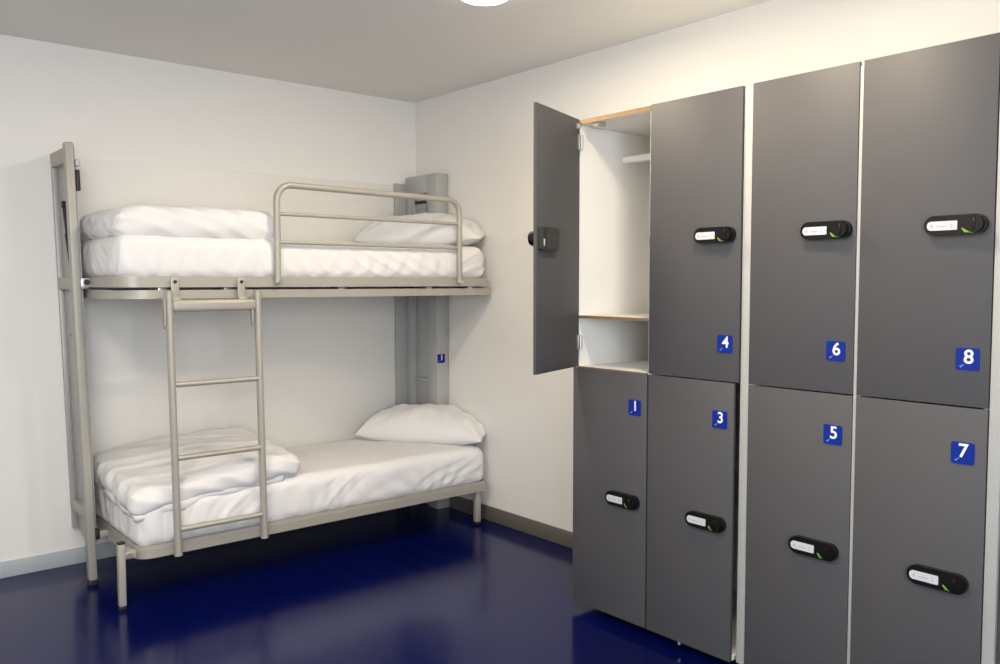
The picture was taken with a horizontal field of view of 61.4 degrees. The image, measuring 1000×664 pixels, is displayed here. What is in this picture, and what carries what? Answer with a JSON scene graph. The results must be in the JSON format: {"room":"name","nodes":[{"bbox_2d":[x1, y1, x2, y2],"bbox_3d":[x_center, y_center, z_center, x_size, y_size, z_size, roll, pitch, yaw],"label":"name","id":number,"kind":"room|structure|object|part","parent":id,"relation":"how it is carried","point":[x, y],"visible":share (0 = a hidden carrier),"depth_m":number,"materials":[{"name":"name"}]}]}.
{"room":"dormitory","nodes":[
{"label":"dormitory","id":0,"kind":"room"},
{"bbox_2d":[0,34,415,561],"bbox_3d":[-2.228,-0.119,4.231,4.500,2.600,0.100,-3,4,-40],"label":"wall","id":1,"kind":"structure","parent":0,"point":[110,106],"depth_m":4.22,"materials":[{"name":"paint"}]},
{"bbox_2d":[0,542,116,578],"bbox_3d":[-2.260,1.145,4.203,4.120,0.080,0.012,-3,4,-40],"label":"baseboard","id":2,"kind":"structure","parent":1,"relation":"attached to","point":[20,566],"depth_m":4.21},
{"bbox_2d":[0,503,738,663],"bbox_3d":[-0.356,1.355,2.096,4.500,0.100,5.900,-3,4,-40],"label":"floor","id":3,"kind":"structure","parent":0,"point":[422,583],"depth_m":3.70,"materials":[{"name":"blue plastic"}]},
{"bbox_2d":[50,142,490,610],"bbox_3d":[-1.121,0.109,4.560,2.192,2.105,0.845,-3,4,-40],"label":"bunk bed","id":4,"kind":"object","parent":3,"relation":"on","point":[327,342],"visible":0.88,"depth_m":4.65,"materials":[{"name":"silver metal"}]},
{"bbox_3d":[-2.066,0.065,4.074,0.071,1.870,0.358,-3,4,-40],"label":"frame","id":5,"kind":"part","parent":4,"relation":"part of","materials":[{"name":"silver metal"}]},
{"bbox_3d":[-1.949,0.154,3.912,0.089,2.040,0.046,-3,4,-40],"label":"post","id":6,"kind":"part","parent":4,"relation":"part of","materials":[{"name":"silver metal"}]},
{"bbox_3d":[-1.650,1.060,3.673,0.030,0.274,0.032,-3,4,-40],"label":"leg","id":7,"kind":"part","parent":4,"relation":"part of","materials":[{"name":"silver metal"}]},
{"bbox_2d":[162,278,268,556],"bbox_3d":[-1.298,0.374,3.872,0.471,1.245,0.042,-3,4,-40],"label":"ladder","id":8,"kind":"object","parent":4,"relation":"attached to","point":[172,302],"visible":1,"depth_m":3.83,"materials":[{"name":"silver metal"}]},
{"bbox_3d":[-1.450,0.407,3.742,0.048,1.180,0.037,-3,4,-40],"label":"rail","id":9,"kind":"part","parent":8,"relation":"part of","materials":[{"name":"silver metal"}]},
{"bbox_3d":[-1.437,-0.181,3.735,0.038,0.120,0.021,-3,4,-40],"label":"hook plate","id":10,"kind":"part","parent":8,"relation":"part of","materials":[{"name":"silver metal"}]},
{"bbox_3d":[-1.204,-0.193,3.932,0.038,0.120,0.021,-3,4,-40],"label":"hook plate","id":11,"kind":"part","parent":8,"relation":"part of","materials":[{"name":"silver metal"}]},
{"bbox_3d":[-1.137,0.392,4.006,0.048,1.180,0.037,-3,4,-40],"label":"rail","id":12,"kind":"part","parent":8,"relation":"part of","materials":[{"name":"silver metal"}]},
{"bbox_2d":[80,235,483,277],"bbox_3d":[-1.098,-0.381,4.541,2.063,0.204,0.771,-3,4,-40],"label":"mattress","id":13,"kind":"object","parent":4,"relation":"on","point":[123,255],"visible":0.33,"depth_m":4.01,"materials":[{"name":"white fabric"}]},
{"bbox_2d":[79,203,280,240],"bbox_3d":[-1.571,-0.520,4.113,0.800,0.177,0.715,-3,4,-40],"label":"duvet","id":14,"kind":"object","parent":13,"relation":"on","point":[135,219],"visible":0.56,"depth_m":3.82,"materials":[{"name":"white fabric"}]},
{"bbox_2d":[353,213,484,245],"bbox_3d":[-0.443,-0.610,5.139,0.820,0.236,0.384,1,3,17],"label":"pillow","id":15,"kind":"object","parent":13,"relation":"on","point":[379,232],"visible":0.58,"depth_m":4.98,"materials":[{"name":"white fabric"}]},
{"bbox_3d":[-1.104,-0.270,4.556,2.063,0.048,0.782,-3,4,-40],"label":"bed frame","id":16,"kind":"part","parent":4,"relation":"part of","materials":[{"name":"silver metal"}]},
{"bbox_2d":[94,438,483,545],"bbox_3d":[-1.079,0.802,4.626,2.001,0.227,0.770,-3,4,-40],"label":"mattress","id":17,"kind":"object","parent":4,"relation":"on","point":[352,472],"visible":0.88,"depth_m":4.39,"materials":[{"name":"white fabric"}]},
{"bbox_2d":[93,426,299,522],"bbox_3d":[-1.534,0.681,4.219,0.840,0.261,0.764,-3,4,-40],"label":"duvet","id":18,"kind":"object","parent":17,"relation":"on","point":[136,477],"visible":0.87,"depth_m":4.01,"materials":[{"name":"white fabric"}]},
{"bbox_2d":[355,403,485,444],"bbox_3d":[-0.442,0.573,5.207,0.820,0.243,0.384,1,3,17],"label":"pillow","id":19,"kind":"object","parent":17,"relation":"on","point":[449,424],"visible":0.94,"depth_m":5.06,"materials":[{"name":"white fabric"}]},
{"bbox_3d":[-1.083,0.927,4.640,2.002,0.053,0.785,-3,4,-40],"label":"bed frame","id":20,"kind":"part","parent":4,"relation":"part of","materials":[{"name":"silver metal"}]},
{"bbox_2d":[152,286,472,289],"bbox_3d":[-1.052,-0.232,4.599,1.880,0.038,0.714,-3,4,-40],"label":"bed rail","id":21,"kind":"object","parent":4,"relation":"on","point":[409,287],"depth_m":4.73,"materials":[{"name":"metal"}]},
{"bbox_3d":[-0.649,-0.500,4.397,1.132,0.489,0.032,-3,4,-40],"label":"guard rail","id":22,"kind":"part","parent":4,"relation":"part of","materials":[{"name":"silver metal"}]},
{"bbox_3d":[-0.536,0.058,5.433,0.171,2.105,0.258,-3,4,-40],"label":"frame","id":23,"kind":"part","parent":4,"relation":"part of","materials":[{"name":"grey metal"}]},
{"bbox_3d":[-0.368,0.166,5.277,0.056,0.056,0.003,-3,4,-40],"label":"number plate","id":24,"kind":"part","parent":4,"relation":"part of","materials":[{"name":"blue plastic"}]},
{"bbox_3d":[-0.136,1.026,4.978,0.034,0.189,0.034,-3,4,-40],"label":"leg","id":25,"kind":"part","parent":4,"relation":"part of","materials":[{"name":"silver metal"}]},
{"bbox_2d":[528,86,752,661],"bbox_3d":[0.663,0.171,3.391,0.977,2.114,0.832,-3,4,-40],"label":"tall cabinet","id":26,"kind":"object","parent":3,"relation":"on","point":[636,237],"visible":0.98,"depth_m":3.31,"materials":[{"name":"grey laminate"}]},
{"bbox_3d":[0.233,-0.365,3.419,0.013,1.046,0.406,2,4,29],"label":"door","id":27,"kind":"part","parent":26,"relation":"part of","materials":[{"name":"grey laminate"}]},
{"bbox_3d":[0.454,0.671,3.517,0.013,1.026,0.408,-3,4,-40],"label":"door","id":28,"kind":"part","parent":26,"relation":"part of","materials":[{"name":"grey laminate"}]},
{"bbox_3d":[0.553,0.135,3.829,0.579,2.052,0.018,-3,4,-40],"label":"panel","id":29,"kind":"part","parent":26,"relation":"part of","materials":[{"name":"white plastic"}]},
{"bbox_2d":[583,313,648,317],"bbox_3d":[0.677,-0.068,3.657,0.564,0.012,0.387,-3,4,-40],"label":"shelf","id":30,"kind":"object","parent":26,"relation":"attached to","point":[585,315],"depth_m":3.60,"materials":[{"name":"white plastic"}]},
{"bbox_3d":[0.522,0.688,3.388,0.011,0.049,0.049,-3,4,-40],"label":"lock knob","id":31,"kind":"part","parent":26,"relation":"part of","materials":[{"name":"black plastic"}]},
{"bbox_3d":[0.540,0.304,3.380,0.003,0.064,0.064,-3,4,-40],"label":"number plate","id":32,"kind":"part","parent":26,"relation":"part of","materials":[{"name":"blue plastic"}]},
{"bbox_3d":[0.673,-0.757,3.615,0.024,0.030,0.387,-3,4,-40],"label":"hanging rail","id":33,"kind":"part","parent":26,"relation":"part of","materials":[{"name":"white plastic"}]},
{"bbox_3d":[0.815,-0.882,3.459,0.579,0.020,0.832,-3,4,-40],"label":"panel","id":34,"kind":"part","parent":26,"relation":"part of","materials":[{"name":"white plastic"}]},
{"bbox_3d":[0.718,0.688,3.205,0.013,1.026,0.394,-3,4,-40],"label":"door","id":35,"kind":"part","parent":26,"relation":"part of","materials":[{"name":"grey laminate"}]},
{"bbox_3d":[0.814,0.152,3.520,0.579,2.052,0.018,-3,4,-40],"label":"panel","id":36,"kind":"part","parent":26,"relation":"part of","materials":[{"name":"grey laminate"}]},
{"bbox_3d":[0.723,-0.350,3.139,0.013,1.046,0.412,-3,4,-40],"label":"door","id":37,"kind":"part","parent":26,"relation":"part of","materials":[{"name":"grey laminate"}]},
{"bbox_3d":[0.786,0.706,3.076,0.011,0.049,0.049,-3,4,-40],"label":"lock knob","id":38,"kind":"part","parent":26,"relation":"part of","materials":[{"name":"black plastic"}]},
{"bbox_3d":[0.801,0.319,3.072,0.003,0.064,0.064,-3,4,-40],"label":"number plate","id":39,"kind":"part","parent":26,"relation":"part of","materials":[{"name":"blue plastic"}]},
{"bbox_3d":[0.800,-0.348,2.998,0.011,0.049,0.049,-3,4,-40],"label":"lock knob","id":40,"kind":"part","parent":26,"relation":"part of","materials":[{"name":"black plastic"}]},
{"bbox_3d":[0.812,0.043,3.043,0.003,0.064,0.064,-3,4,-40],"label":"number plate","id":41,"kind":"part","parent":26,"relation":"part of","materials":[{"name":"blue plastic"}]},
{"bbox_3d":[0.816,1.168,3.577,0.579,0.018,0.796,-3,4,-40],"label":"panel","id":42,"kind":"part","parent":26,"relation":"part of","materials":[{"name":"white laminate"}]},
{"bbox_3d":[1.032,0.133,3.701,0.012,2.034,0.796,-3,4,-40],"label":"panel","id":43,"kind":"part","parent":26,"relation":"part of","materials":[{"name":"white laminate"}]},
{"bbox_2d":[736,32,999,663],"bbox_3d":[1.476,0.210,2.704,0.624,2.114,1.263,-3,4,-40],"label":"tall cabinet","id":44,"kind":"object","parent":3,"relation":"on","point":[869,510],"visible":1,"depth_m":2.63,"materials":[{"name":"grey laminate"}]},
{"bbox_3d":[1.114,0.172,3.166,0.579,2.052,0.018,-3,4,-40],"label":"panel","id":45,"kind":"part","parent":44,"relation":"part of","materials":[{"name":"white laminate"}]},
{"bbox_3d":[1.006,0.708,2.865,0.013,1.026,0.380,-3,4,-40],"label":"door","id":46,"kind":"part","parent":44,"relation":"part of","materials":[{"name":"grey laminate"}]},
{"bbox_3d":[1.005,-0.331,2.805,0.013,1.046,0.380,-3,4,-40],"label":"door","id":47,"kind":"part","parent":44,"relation":"part of","materials":[{"name":"grey laminate"}]},
{"bbox_3d":[1.064,0.720,2.747,0.011,0.049,0.049,-3,4,-40],"label":"lock knob","id":48,"kind":"part","parent":44,"relation":"part of","materials":[{"name":"black plastic"}]},
{"bbox_3d":[1.082,0.334,2.740,0.003,0.064,0.064,-3,4,-40],"label":"number plate","id":49,"kind":"part","parent":44,"relation":"part of","materials":[{"name":"blue plastic"}]},
{"bbox_3d":[1.084,0.062,2.721,0.003,0.064,0.064,-3,4,-40],"label":"number plate","id":50,"kind":"part","parent":44,"relation":"part of","materials":[{"name":"blue plastic"}]},
{"bbox_3d":[1.077,-0.327,2.671,0.011,0.049,0.049,-3,4,-40],"label":"lock knob","id":51,"kind":"part","parent":44,"relation":"part of","materials":[{"name":"black plastic"}]},
{"bbox_3d":[1.361,0.189,2.874,0.579,2.052,0.018,-3,4,-40],"label":"panel","id":52,"kind":"part","parent":44,"relation":"part of","materials":[{"name":"white laminate"}]},
{"bbox_3d":[1.577,0.170,3.056,0.012,2.034,0.747,-3,4,-40],"label":"panel","id":53,"kind":"part","parent":44,"relation":"part of","materials":[{"name":"white laminate"}]},
{"bbox_3d":[1.261,0.725,2.563,0.013,1.026,0.386,-3,4,-40],"label":"door","id":54,"kind":"part","parent":44,"relation":"part of","materials":[{"name":"grey laminate"}]},
{"bbox_3d":[1.260,-0.313,2.503,0.013,1.046,0.386,-3,4,-40],"label":"door","id":55,"kind":"part","parent":44,"relation":"part of","materials":[{"name":"grey laminate"}]},
{"bbox_3d":[1.319,0.734,2.446,0.011,0.049,0.049,-3,4,-40],"label":"lock knob","id":56,"kind":"part","parent":44,"relation":"part of","materials":[{"name":"black plastic"}]},
{"bbox_3d":[1.338,0.351,2.437,0.003,0.064,0.064,-3,4,-40],"label":"number plate","id":57,"kind":"part","parent":44,"relation":"part of","materials":[{"name":"blue plastic"}]},
{"bbox_3d":[1.341,0.078,2.417,0.003,0.064,0.064,-3,4,-40],"label":"number plate","id":58,"kind":"part","parent":44,"relation":"part of","materials":[{"name":"blue plastic"}]},
{"bbox_3d":[1.333,-0.306,2.368,0.011,0.049,0.049,-3,4,-40],"label":"lock knob","id":59,"kind":"part","parent":44,"relation":"part of","materials":[{"name":"black plastic"}]},
{"bbox_3d":[1.607,0.206,2.582,0.579,2.052,0.018,-3,4,-40],"label":"panel","id":60,"kind":"part","parent":44,"relation":"part of","materials":[{"name":"white plastic"}]},
{"bbox_3d":[1.661,0.210,2.301,0.302,2.069,0.409,-3,4,-40],"label":"panel","id":61,"kind":"part","parent":44,"relation":"part of","materials":[{"name":"grey laminate"}]},
{"bbox_2d":[0,0,770,102],"bbox_3d":[-0.358,-1.341,1.941,4.500,0.100,5.900,-3,4,-40],"label":"ceiling","id":62,"kind":"structure","parent":0,"point":[414,51],"depth_m":3.96,"materials":[{"name":"paint"}]},
{"bbox_2d":[463,0,505,5],"bbox_3d":[-0.062,-1.356,3.390,0.224,0.036,0.224,-3,4,-40],"label":"recessed light","id":63,"kind":"object","parent":62,"relation":"in","point":[474,2],"visible":1,"depth_m":3.43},
{"bbox_2d":[415,0,999,531],"bbox_3d":[1.324,-0.076,3.436,0.100,2.600,5.700,-3,4,-40],"label":"wall","id":64,"kind":"structure","parent":0,"point":[481,136],"depth_m":4.68,"materials":[{"name":"paint"}]},
{"bbox_2d":[450,496,572,548],"bbox_3d":[0.224,1.109,4.722,0.012,0.088,1.678,-3,4,-40],"label":"baseboard","id":65,"kind":"structure","parent":64,"relation":"attached to","point":[554,534],"depth_m":4.85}
]}

